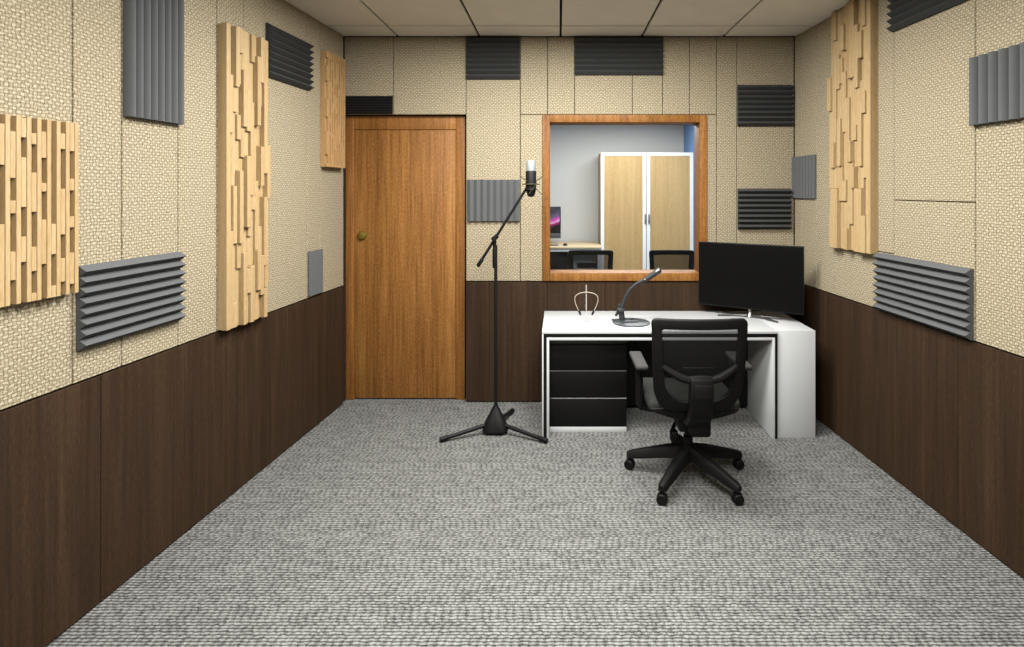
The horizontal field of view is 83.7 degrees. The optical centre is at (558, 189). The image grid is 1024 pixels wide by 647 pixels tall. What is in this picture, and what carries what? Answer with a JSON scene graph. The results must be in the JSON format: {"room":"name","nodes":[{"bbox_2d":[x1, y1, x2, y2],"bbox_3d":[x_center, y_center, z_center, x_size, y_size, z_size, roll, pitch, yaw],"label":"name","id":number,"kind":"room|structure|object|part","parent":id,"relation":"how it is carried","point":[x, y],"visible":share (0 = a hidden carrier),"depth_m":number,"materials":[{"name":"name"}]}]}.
{"room":"studio","nodes":[
{"label":"studio","id":0,"kind":"room"},
{"bbox_2d":[0,0,343,646],"bbox_3d":[-1.880,0.172,1.587,0.121,2.855,5.774,0,0,5],"label":"wall","id":1,"kind":"structure","parent":0,"point":[111,451],"depth_m":2.41,"materials":[{"name":"fabric"}]},
{"bbox_3d":[-1.833,-0.221,1.616,0.030,1.864,0.936,0,0,5],"label":"fabric panel","id":2,"kind":"part","parent":1,"relation":"part of","materials":[{"name":"beige fabric"}]},
{"bbox_2d":[0,114,78,307],"bbox_3d":[-1.783,0.065,1.755,0.045,0.612,0.612,0,0,5],"label":"acoustic panel","id":3,"kind":"object","parent":1,"relation":"in","point":[39,158],"visible":1,"depth_m":1.91,"materials":[{"name":"brown wood"}]},
{"bbox_3d":[-1.804,1.155,1.982,0.030,0.873,0.437,0,0,5],"label":"wood panel","id":4,"kind":"part","parent":1,"relation":"part of","materials":[{"name":"brown wood"}]},
{"bbox_3d":[-1.787,-0.221,2.191,0.030,1.864,0.209,0,0,5],"label":"fabric panel","id":5,"kind":"part","parent":1,"relation":"part of","materials":[{"name":"beige fabric"}]},
{"bbox_2d":[76,252,186,350],"bbox_3d":[-1.738,0.437,2.344,0.042,0.311,0.503,0,0,5],"label":"acoustic panel","id":6,"kind":"object","parent":1,"relation":"attached to","point":[117,299],"visible":0.95,"depth_m":2.29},
{"bbox_3d":[-1.769,1.155,2.420,0.030,0.873,0.437,0,0,5],"label":"wood panel","id":7,"kind":"part","parent":1,"relation":"part of","materials":[{"name":"brown wood"}]},
{"bbox_3d":[-1.767,-0.221,2.449,0.030,1.864,0.300,0,0,5],"label":"fabric panel","id":8,"kind":"part","parent":1,"relation":"part of","materials":[{"name":"beige fabric"}]},
{"bbox_2d":[123,0,183,124],"bbox_3d":[-1.732,-0.608,2.450,0.038,0.620,0.305,0,0,5],"label":"acoustic panel","id":9,"kind":"object","parent":1,"relation":"attached to","point":[153,30],"visible":1,"depth_m":2.42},
{"bbox_3d":[-1.744,-0.221,2.731,0.030,1.864,0.257,0,0,5],"label":"fabric panel","id":10,"kind":"part","parent":1,"relation":"part of","materials":[{"name":"beige fabric"}]},
{"bbox_3d":[-1.734,1.155,2.857,0.030,0.873,0.437,0,0,5],"label":"wood panel","id":11,"kind":"part","parent":1,"relation":"part of","materials":[{"name":"brown wood"}]},
{"bbox_3d":[-1.726,-0.221,2.967,0.030,1.864,0.207,0,0,5],"label":"fabric panel","id":12,"kind":"part","parent":1,"relation":"part of","materials":[{"name":"beige fabric"}]},
{"bbox_2d":[218,22,270,330],"bbox_3d":[-1.674,-0.067,3.041,0.060,1.552,0.363,0,0,5],"label":"acoustic panel","id":13,"kind":"object","parent":1,"relation":"in","point":[244,151],"visible":1,"depth_m":2.98,"materials":[{"name":"brown wood"}]},
{"bbox_3d":[-1.710,-0.221,3.167,0.030,1.864,0.184,0,0,5],"label":"fabric panel","id":14,"kind":"part","parent":1,"relation":"part of","materials":[{"name":"beige fabric"}]},
{"bbox_3d":[-1.700,1.155,3.295,0.030,0.873,0.437,0,0,5],"label":"wood panel","id":15,"kind":"part","parent":1,"relation":"part of","materials":[{"name":"brown wood"}]},
{"bbox_3d":[-1.684,-0.221,3.494,0.030,1.864,0.465,0,0,5],"label":"fabric panel","id":16,"kind":"part","parent":1,"relation":"part of","materials":[{"name":"beige fabric"}]},
{"bbox_2d":[265,23,313,90],"bbox_3d":[-1.646,-0.807,3.502,0.042,0.310,0.473,0,0,5],"label":"acoustic panel","id":17,"kind":"object","parent":1,"relation":"attached to","point":[289,58],"visible":0.92,"depth_m":3.46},
{"bbox_3d":[-1.665,1.155,3.732,0.030,0.873,0.437,0,0,5],"label":"wood panel","id":18,"kind":"part","parent":1,"relation":"part of","materials":[{"name":"brown wood"}]},
{"bbox_3d":[-1.659,-0.221,3.813,0.030,1.864,0.167,0,0,5],"label":"fabric panel","id":19,"kind":"part","parent":1,"relation":"part of","materials":[{"name":"beige fabric"}]},
{"bbox_2d":[308,249,322,295],"bbox_3d":[-1.632,0.552,3.822,0.020,0.292,0.183,0,0,5],"label":"acoustic panel","id":20,"kind":"object","parent":1,"relation":"attached to","point":[315,258],"visible":1,"depth_m":3.81,"materials":[{"name":"grey fabric"}]},
{"bbox_3d":[-1.638,-0.221,4.075,0.030,1.864,0.349,0,0,5],"label":"fabric panel","id":21,"kind":"part","parent":1,"relation":"part of","materials":[{"name":"beige fabric"}]},
{"bbox_2d":[320,50,344,167],"bbox_3d":[-1.600,-0.558,4.035,0.050,0.798,0.272,0,0,5],"label":"acoustic panel","id":22,"kind":"object","parent":1,"relation":"in","point":[332,66],"visible":1,"depth_m":3.97,"materials":[{"name":"brown wood"}]},
{"bbox_3d":[-1.636,1.155,4.101,0.030,0.873,0.299,0,0,5],"label":"wood panel","id":23,"kind":"part","parent":1,"relation":"part of","materials":[{"name":"brown wood"}]},
{"bbox_2d":[45,398,1023,646],"bbox_3d":[0.000,1.630,4.100,6.400,0.060,11.200,0,0,0],"label":"floor","id":24,"kind":"structure","parent":0,"point":[370,529],"depth_m":2.51,"materials":[{"name":"carpet"}]},
{"bbox_2d":[439,187,547,442],"bbox_3d":[-0.413,0.788,3.833,0.694,1.618,0.520,0,0,0],"label":"microphone stand","id":25,"kind":"object","parent":24,"relation":"on","point":[495,422],"visible":1,"depth_m":3.74,"materials":[{"name":"black metal"}]},
{"bbox_3d":[-0.593,1.558,3.677,0.301,0.066,0.027,0,0,-25],"label":"leg","id":26,"kind":"part","parent":25,"relation":"part of","materials":[{"name":"black metal"}]},
{"bbox_3d":[-0.373,1.558,3.932,0.027,0.066,0.270,0,0,15],"label":"leg","id":27,"kind":"part","parent":25,"relation":"part of","materials":[{"name":"black metal"}]},
{"bbox_3d":[-0.239,1.558,3.669,0.316,0.066,0.027,0,0,27],"label":"leg","id":28,"kind":"part","parent":25,"relation":"part of","materials":[{"name":"black metal"}]},
{"bbox_2d":[521,176,542,194],"bbox_3d":[-0.178,-0.029,3.764,0.149,0.128,0.117,0,0,0],"label":"mount","id":29,"kind":"object","parent":25,"relation":"attached to","point":[535,184],"visible":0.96,"depth_m":3.72,"materials":[{"name":"black plastic"}]},
{"bbox_2d":[526,160,535,196],"bbox_3d":[-0.185,-0.075,3.760,0.071,0.243,0.071,0,0,0],"label":"microphone","id":30,"kind":"object","parent":29,"relation":"attached to","point":[530,164],"visible":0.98,"depth_m":3.73,"materials":[{"name":"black metal"}]},
{"bbox_2d":[526,160,535,170],"bbox_3d":[-0.185,-0.160,3.760,0.066,0.073,0.066,0,0,0],"label":"grille","id":31,"kind":"object","parent":30,"relation":"attached to","point":[530,164],"depth_m":3.73,"materials":[{"name":"silver metal"}]},
{"bbox_2d":[550,252,567,269],"bbox_3d":[-0.182,1.270,9.050,0.635,0.660,0.700,0,0,0],"label":"pedestal","id":32,"kind":"object","parent":24,"relation":"on","point":[558,260],"visible":0.12,"depth_m":8.70,"materials":[{"name":"black laminate"}]},
{"bbox_2d":[550,241,601,251],"bbox_3d":[-0.278,1.228,9.047,1.845,0.745,0.895,0,0,0],"label":"work table","id":33,"kind":"object","parent":24,"relation":"on","point":[571,245],"visible":0.27,"depth_m":8.62,"materials":[{"name":"brown wood"}]},
{"bbox_2d":[550,207,560,237],"bbox_3d":[-0.281,0.559,9.070,0.620,0.591,0.160,0,0,0],"label":"desktop computer","id":34,"kind":"object","parent":33,"relation":"on","point":[555,212],"visible":0.2,"depth_m":9.05,"materials":[{"name":"multicoloured glass"}]},
{"bbox_2d":[550,340,625,431],"bbox_3d":[0.192,1.291,3.946,0.508,0.618,0.369,0,0,0],"label":"drawer unit","id":35,"kind":"object","parent":24,"relation":"on","point":[588,377],"visible":0.89,"depth_m":3.76,"materials":[{"name":"black laminate"}]},
{"bbox_3d":[0.192,1.000,3.774,0.508,0.035,0.016,0,0,0],"label":"rail","id":36,"kind":"part","parent":35,"relation":"part of","materials":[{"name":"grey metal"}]},
{"bbox_3d":[0.192,1.474,3.772,0.508,0.182,0.020,0,0,0],"label":"drawer","id":37,"kind":"part","parent":35,"relation":"part of","materials":[{"name":"black laminate"}]},
{"bbox_3d":[0.192,1.288,3.772,0.508,0.172,0.020,0,0,0],"label":"drawer","id":38,"kind":"part","parent":35,"relation":"part of","materials":[{"name":"black laminate"}]},
{"bbox_3d":[0.192,1.378,3.769,0.508,0.004,0.016,0,0,0],"label":"finger rail","id":39,"kind":"part","parent":35,"relation":"part of","materials":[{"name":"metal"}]},
{"bbox_3d":[0.192,1.105,3.772,0.508,0.174,0.020,0,0,0],"label":"drawer","id":40,"kind":"part","parent":35,"relation":"part of","materials":[{"name":"black laminate"}]},
{"bbox_3d":[0.192,1.197,3.769,0.508,0.004,0.016,0,0,0],"label":"finger rail","id":41,"kind":"part","parent":35,"relation":"part of","materials":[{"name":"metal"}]},
{"bbox_2d":[568,250,612,269],"bbox_3d":[0.345,1.127,5.918,0.690,0.945,0.696,0,0,0],"label":"office chair","id":42,"kind":"object","parent":24,"relation":"on","point":[578,259],"visible":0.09,"depth_m":6.20,"materials":[{"name":"black plastic"}]},
{"bbox_2d":[598,152,692,269],"bbox_3d":[1.377,0.506,9.187,1.446,2.187,0.617,0,0,0],"label":"tall cabinet","id":43,"kind":"object","parent":24,"relation":"on","point":[645,200],"visible":0.77,"depth_m":8.91,"materials":[{"name":"brown wood"}]},
{"bbox_3d":[1.008,0.481,8.911,0.707,2.137,0.022,0,0,0],"label":"door","id":44,"kind":"part","parent":43,"relation":"part of","materials":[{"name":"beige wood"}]},
{"bbox_3d":[1.008,0.481,8.913,0.603,2.033,0.014,0,0,0],"label":"door panel","id":45,"kind":"part","parent":43,"relation":"part of","materials":[{"name":"brown wood"}]},
{"bbox_3d":[1.736,0.481,8.911,0.727,2.137,0.022,0,0,0],"label":"door","id":46,"kind":"part","parent":43,"relation":"part of","materials":[{"name":"beige wood"}]},
{"bbox_3d":[1.736,0.481,8.913,0.623,2.033,0.014,0,0,0],"label":"door panel","id":47,"kind":"part","parent":43,"relation":"part of","materials":[{"name":"brown wood"}]},
{"bbox_2d":[649,250,693,269],"bbox_3d":[1.226,1.127,5.918,0.690,0.945,0.696,0,0,0],"label":"office chair","id":48,"kind":"object","parent":24,"relation":"on","point":[662,259],"visible":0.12,"depth_m":6.20,"materials":[{"name":"black plastic"}]},
{"bbox_2d":[542,311,814,438],"bbox_3d":[0.773,1.254,3.964,1.764,0.692,0.616,0,0,0],"label":"desk","id":49,"kind":"object","parent":24,"relation":"on","point":[779,389],"visible":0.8,"depth_m":3.67,"materials":[{"name":"white laminate"}]},
{"bbox_3d":[-0.104,1.262,3.964,0.010,0.676,0.616,0,0,0],"label":"panel","id":50,"kind":"part","parent":49,"relation":"part of","materials":[{"name":"white laminate"}]},
{"bbox_2d":[611,268,661,326],"bbox_3d":[0.514,0.719,3.898,0.302,0.378,0.254,0,0,-34],"label":"desk lamp","id":51,"kind":"object","parent":49,"relation":"on","point":[621,321],"visible":1,"depth_m":3.87,"materials":[{"name":"grey metal"}]},
{"bbox_3d":[0.654,1.274,3.964,1.467,0.651,0.616,0,0,0],"label":"frame","id":52,"kind":"part","parent":49,"relation":"part of","materials":[{"name":"white laminate"}]},
{"bbox_3d":[0.654,1.268,4.147,1.436,0.604,0.015,0,0,0],"label":"modesty panel","id":53,"kind":"part","parent":49,"relation":"part of","materials":[{"name":"black laminate"}]},
{"bbox_2d":[699,241,803,322],"bbox_3d":[1.357,0.645,4.054,0.728,0.526,0.151,0,0,32],"label":"monitor","id":54,"kind":"object","parent":49,"relation":"on","point":[762,277],"visible":1,"depth_m":4.03,"materials":[{"name":"black plastic"}]},
{"bbox_3d":[0.188,0.782,3.926,0.038,0.253,0.038,0,0,0],"label":"stand","id":55,"kind":"object","parent":49,"relation":"on","visible":0},
{"bbox_2d":[574,292,597,314],"bbox_3d":[0.189,0.782,3.920,0.166,0.162,0.016,0,0,0],"label":"headset","id":56,"kind":"object","parent":55,"relation":"hanging from","point":[593,311],"visible":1,"depth_m":3.92,"materials":[{"name":"white plastic"}]},
{"bbox_2d":[624,318,752,505],"bbox_3d":[0.718,1.127,3.178,0.690,0.945,0.696,0,0,0],"label":"office chair","id":57,"kind":"object","parent":24,"relation":"on","point":[700,365],"visible":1,"depth_m":2.90,"materials":[{"name":"black plastic"}]},
{"bbox_3d":[0.512,1.097,3.186,0.172,0.290,0.100,0,0,0],"label":"armrest","id":58,"kind":"part","parent":57,"relation":"part of","materials":[{"name":"black plastic"}]},
{"bbox_3d":[0.647,1.331,3.163,0.053,0.107,0.106,0,0,29],"label":"lever","id":59,"kind":"part","parent":57,"relation":"part of","materials":[{"name":"black plastic"}]},
{"bbox_3d":[0.718,1.149,3.211,0.490,0.076,0.420,0,0,0],"label":"seat","id":60,"kind":"part","parent":57,"relation":"part of","materials":[{"name":"grey fabric"}]},
{"bbox_3d":[0.718,0.902,2.925,0.491,0.495,0.130,0,0,0],"label":"backrest","id":61,"kind":"part","parent":57,"relation":"part of","materials":[{"name":"grey fabric"}]},
{"bbox_2d":[284,0,850,35],"bbox_3d":[0.000,-1.205,1.485,6.400,0.100,5.970,0,0,0],"label":"ceiling","id":62,"kind":"structure","parent":0,"point":[345,17],"depth_m":3.77,"materials":[{"name":"beige tile"}]},
{"bbox_2d":[344,35,794,400],"bbox_3d":[0.050,0.172,4.375,4.400,2.855,0.180,0,0,0],"label":"wall","id":63,"kind":"structure","parent":0,"point":[423,75],"depth_m":4.29,"materials":[{"name":"fabric"}]},
{"bbox_2d":[345,96,392,113],"bbox_3d":[-1.429,-0.640,4.273,0.357,0.136,0.022,0,0,0],"label":"acoustic panel","id":64,"kind":"object","parent":63,"relation":"attached to","point":[353,104],"visible":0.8,"depth_m":4.27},
{"bbox_3d":[-1.433,-0.861,4.300,0.366,0.583,0.030,0,0,0],"label":"fabric panel","id":65,"kind":"part","parent":63,"relation":"part of","materials":[{"name":"beige fabric"}]},
{"bbox_2d":[346,116,465,399],"bbox_3d":[-1.174,0.517,4.378,0.913,2.162,0.115,0,0,0],"label":"door","id":66,"kind":"structure","parent":63,"relation":"in","point":[406,175],"depth_m":4.34,"materials":[{"name":"brown wood"}]},
{"bbox_3d":[-1.501,0.347,4.332,0.066,0.066,0.024,0,0,0],"label":"knob","id":67,"kind":"part","parent":66,"relation":"part of","materials":[{"name":"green metal"}]},
{"bbox_3d":[-0.974,-0.861,4.300,0.542,0.583,0.030,0,0,0],"label":"fabric panel","id":68,"kind":"part","parent":63,"relation":"part of","materials":[{"name":"beige fabric"}]},
{"bbox_3d":[-0.615,1.141,4.300,0.173,0.899,0.030,0,0,0],"label":"wood panel","id":69,"kind":"part","parent":63,"relation":"part of","materials":[{"name":"brown wood"}]},
{"bbox_2d":[466,37,519,79],"bbox_3d":[-0.494,-0.991,4.263,0.398,0.320,0.042,0,0,0],"label":"acoustic panel","id":70,"kind":"object","parent":63,"relation":"attached to","point":[488,58],"visible":1,"depth_m":4.26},
{"bbox_3d":[-0.496,-0.234,4.300,0.404,1.838,0.030,0,0,0],"label":"fabric panel","id":71,"kind":"part","parent":63,"relation":"part of","materials":[{"name":"beige fabric"}]},
{"bbox_2d":[467,180,519,220],"bbox_3d":[-0.492,0.078,4.269,0.395,0.310,0.030,0,0,0],"label":"acoustic panel","id":72,"kind":"object","parent":63,"relation":"attached to","point":[487,200],"visible":0.96,"depth_m":4.26,"materials":[{"name":"grey fabric"}]},
{"bbox_3d":[-0.309,1.141,4.300,0.435,0.899,0.030,0,0,0],"label":"wood panel","id":73,"kind":"part","parent":63,"relation":"part of","materials":[{"name":"brown wood"}]},
{"bbox_3d":[-0.207,0.060,4.300,0.164,1.250,0.030,0,0,0],"label":"fabric panel","id":74,"kind":"part","parent":63,"relation":"part of","materials":[{"name":"beige fabric"}]},
{"bbox_3d":[-0.189,-0.861,4.300,0.201,0.583,0.030,0,0,0],"label":"fabric panel","id":75,"kind":"part","parent":63,"relation":"part of","materials":[{"name":"beige fabric"}]},
{"bbox_3d":[0.016,-0.861,4.300,0.200,0.583,0.030,0,0,0],"label":"fabric panel","id":76,"kind":"part","parent":63,"relation":"part of","materials":[{"name":"beige fabric"}]},
{"bbox_3d":[0.128,1.141,4.300,0.435,0.899,0.030,0,0,0],"label":"wood panel","id":77,"kind":"part","parent":63,"relation":"part of","materials":[{"name":"brown wood"}]},
{"bbox_3d":[0.336,-0.861,4.300,0.430,0.583,0.030,0,0,0],"label":"fabric panel","id":78,"kind":"part","parent":63,"relation":"part of","materials":[{"name":"beige fabric"}]},
{"bbox_2d":[575,37,663,74],"bbox_3d":[0.450,-1.007,4.263,0.659,0.288,0.042,0,0,0],"label":"acoustic panel","id":79,"kind":"object","parent":63,"relation":"attached to","point":[593,55],"visible":1,"depth_m":4.26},
{"bbox_2d":[543,115,706,280],"bbox_3d":[0.494,0.059,4.367,1.235,1.248,0.190,0,0,0],"label":"window","id":80,"kind":"structure","parent":63,"relation":"in","point":[699,122],"depth_m":4.27,"materials":[{"name":"brown wood"}]},
{"bbox_3d":[0.495,0.653,4.367,1.128,0.059,0.190,0,0,0],"label":"sill","id":81,"kind":"part","parent":80,"relation":"part of","materials":[{"name":"brown wood"}]},
{"bbox_3d":[0.565,1.141,4.300,0.435,0.899,0.030,0,0,0],"label":"wood panel","id":82,"kind":"part","parent":63,"relation":"part of","materials":[{"name":"brown wood"}]},
{"bbox_3d":[0.667,-0.861,4.300,0.224,0.583,0.030,0,0,0],"label":"fabric panel","id":83,"kind":"part","parent":63,"relation":"part of","materials":[{"name":"beige fabric"}]},
{"bbox_3d":[0.882,-0.861,4.300,0.198,0.583,0.030,0,0,0],"label":"fabric panel","id":84,"kind":"part","parent":63,"relation":"part of","materials":[{"name":"beige fabric"}]},
{"bbox_3d":[1.002,1.141,4.300,0.435,0.899,0.030,0,0,0],"label":"wood panel","id":85,"kind":"part","parent":63,"relation":"part of","materials":[{"name":"brown wood"}]},
{"bbox_3d":[1.085,-0.861,4.300,0.199,0.583,0.030,0,0,0],"label":"fabric panel","id":86,"kind":"part","parent":63,"relation":"part of","materials":[{"name":"beige fabric"}]},
{"bbox_3d":[1.149,0.060,4.300,0.071,1.250,0.030,0,0,0],"label":"fabric panel","id":87,"kind":"part","parent":63,"relation":"part of","materials":[{"name":"beige fabric"}]},
{"bbox_3d":[1.264,-0.234,4.300,0.149,1.838,0.030,0,0,0],"label":"fabric panel","id":88,"kind":"part","parent":63,"relation":"part of","materials":[{"name":"beige fabric"}]},
{"bbox_3d":[1.438,1.141,4.300,0.435,0.899,0.030,0,0,0],"label":"wood panel","id":89,"kind":"part","parent":63,"relation":"part of","materials":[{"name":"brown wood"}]},
{"bbox_2d":[737,189,791,228],"bbox_3d":[1.540,0.141,4.263,0.393,0.305,0.042,0,0,0],"label":"acoustic panel","id":90,"kind":"object","parent":63,"relation":"attached to","point":[756,208],"visible":1,"depth_m":4.26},
{"bbox_2d":[737,85,793,125],"bbox_3d":[1.547,-0.635,4.263,0.410,0.312,0.042,0,0,0],"label":"acoustic panel","id":91,"kind":"object","parent":63,"relation":"attached to","point":[757,105],"visible":1,"depth_m":4.26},
{"bbox_3d":[1.556,-0.234,4.300,0.426,1.838,0.030,0,0,0],"label":"fabric panel","id":92,"kind":"part","parent":63,"relation":"part of","materials":[{"name":"beige fabric"}]},
{"bbox_2d":[550,125,683,269],"bbox_3d":[0.050,0.200,9.650,4.300,2.800,0.100,0,0,0],"label":"wall","id":93,"kind":"structure","parent":0,"point":[575,150],"depth_m":9.60,"materials":[{"name":"white paint"}]},
{"bbox_2d":[684,125,693,250],"bbox_3d":[2.152,0.200,7.035,0.096,2.800,5.130,0,0,0],"label":"wall","id":94,"kind":"structure","parent":0,"point":[688,129],"depth_m":9.10,"materials":[{"name":"paint"}]},
{"bbox_2d":[795,0,1023,577],"bbox_3d":[2.013,0.172,1.585,0.120,2.855,5.770,0,0,-4],"label":"wall","id":95,"kind":"structure","parent":0,"point":[941,413],"depth_m":2.86,"materials":[{"name":"fabric"}]},
{"bbox_3d":[1.791,-0.234,4.230,0.030,1.838,0.104,0,0,-4],"label":"fabric panel","id":96,"kind":"part","parent":95,"relation":"part of","materials":[{"name":"beige fabric"}]},
{"bbox_2d":[792,155,815,198],"bbox_3d":[1.772,-0.093,4.136,0.020,0.307,0.342,0,0,-4],"label":"acoustic panel","id":97,"kind":"object","parent":95,"relation":"attached to","point":[803,167],"visible":1,"depth_m":4.10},
{"bbox_3d":[1.797,1.141,4.146,0.030,0.899,0.275,0,0,-4],"label":"wood panel","id":98,"kind":"part","parent":95,"relation":"part of","materials":[{"name":"brown wood"}]},
{"bbox_3d":[1.802,-0.234,4.071,0.030,1.838,0.207,0,0,-4],"label":"fabric panel","id":99,"kind":"part","parent":95,"relation":"part of","materials":[{"name":"beige fabric"}]},
{"bbox_3d":[1.816,-0.234,3.855,0.030,1.838,0.218,0,0,-4],"label":"fabric panel","id":100,"kind":"part","parent":95,"relation":"part of","materials":[{"name":"beige fabric"}]},
{"bbox_3d":[1.821,1.141,3.787,0.030,0.899,0.440,0,0,-4],"label":"wood panel","id":101,"kind":"part","parent":95,"relation":"part of","materials":[{"name":"brown wood"}]},
{"bbox_2d":[827,0,877,253],"bbox_3d":[1.794,-0.389,3.496,0.060,1.519,0.444,0,0,-4],"label":"acoustic panel","id":102,"kind":"object","parent":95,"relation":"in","point":[852,86],"visible":1,"depth_m":3.42,"materials":[{"name":"brown wood"}]},
{"bbox_3d":[1.844,0.521,3.444,0.030,0.328,0.597,0,0,-4],"label":"fabric panel","id":103,"kind":"part","parent":95,"relation":"part of","materials":[{"name":"beige fabric"}]},
{"bbox_3d":[1.851,1.141,3.345,0.030,0.899,0.440,0,0,-4],"label":"wood panel","id":104,"kind":"part","parent":95,"relation":"part of","materials":[{"name":"brown wood"}]},
{"bbox_3d":[1.844,-0.400,3.444,0.030,1.506,0.597,0,0,-4],"label":"fabric panel","id":105,"kind":"part","parent":95,"relation":"part of","materials":[{"name":"beige fabric"}]},
{"bbox_2d":[872,253,973,340],"bbox_3d":[1.841,0.522,2.926,0.042,0.325,0.683,0,0,-4],"label":"acoustic panel","id":106,"kind":"object","parent":95,"relation":"attached to","point":[939,296],"visible":1,"depth_m":2.85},
{"bbox_2d":[886,0,968,31],"bbox_3d":[1.850,-1.011,2.803,0.042,0.280,0.680,0,0,-4],"label":"acoustic panel","id":107,"kind":"object","parent":95,"relation":"attached to","point":[903,13],"visible":1,"depth_m":2.95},
{"bbox_3d":[1.880,1.141,2.905,0.030,0.899,0.440,0,0,-4],"label":"wood panel","id":108,"kind":"part","parent":95,"relation":"part of","materials":[{"name":"brown wood"}]},
{"bbox_3d":[1.883,-0.549,2.862,0.030,1.207,0.560,0,0,-4],"label":"fabric panel","id":109,"kind":"part","parent":95,"relation":"part of","materials":[{"name":"beige fabric"}]},
{"bbox_3d":[1.883,0.372,2.862,0.030,0.626,0.560,0,0,-4],"label":"fabric panel","id":110,"kind":"part","parent":95,"relation":"part of","materials":[{"name":"beige fabric"}]},
{"bbox_3d":[1.909,1.141,2.463,0.030,0.899,0.440,0,0,-4],"label":"wood panel","id":111,"kind":"part","parent":95,"relation":"part of","materials":[{"name":"brown wood"}]},
{"bbox_2d":[969,42,1023,125],"bbox_3d":[1.879,-0.444,2.376,0.040,0.304,0.420,0,0,-4],"label":"acoustic panel","id":112,"kind":"object","parent":95,"relation":"attached to","point":[996,78],"visible":1,"depth_m":2.43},
{"bbox_3d":[1.929,-0.234,2.164,0.030,1.838,0.831,0,0,-4],"label":"fabric panel","id":113,"kind":"part","parent":95,"relation":"part of","materials":[{"name":"beige fabric"}]}
]}

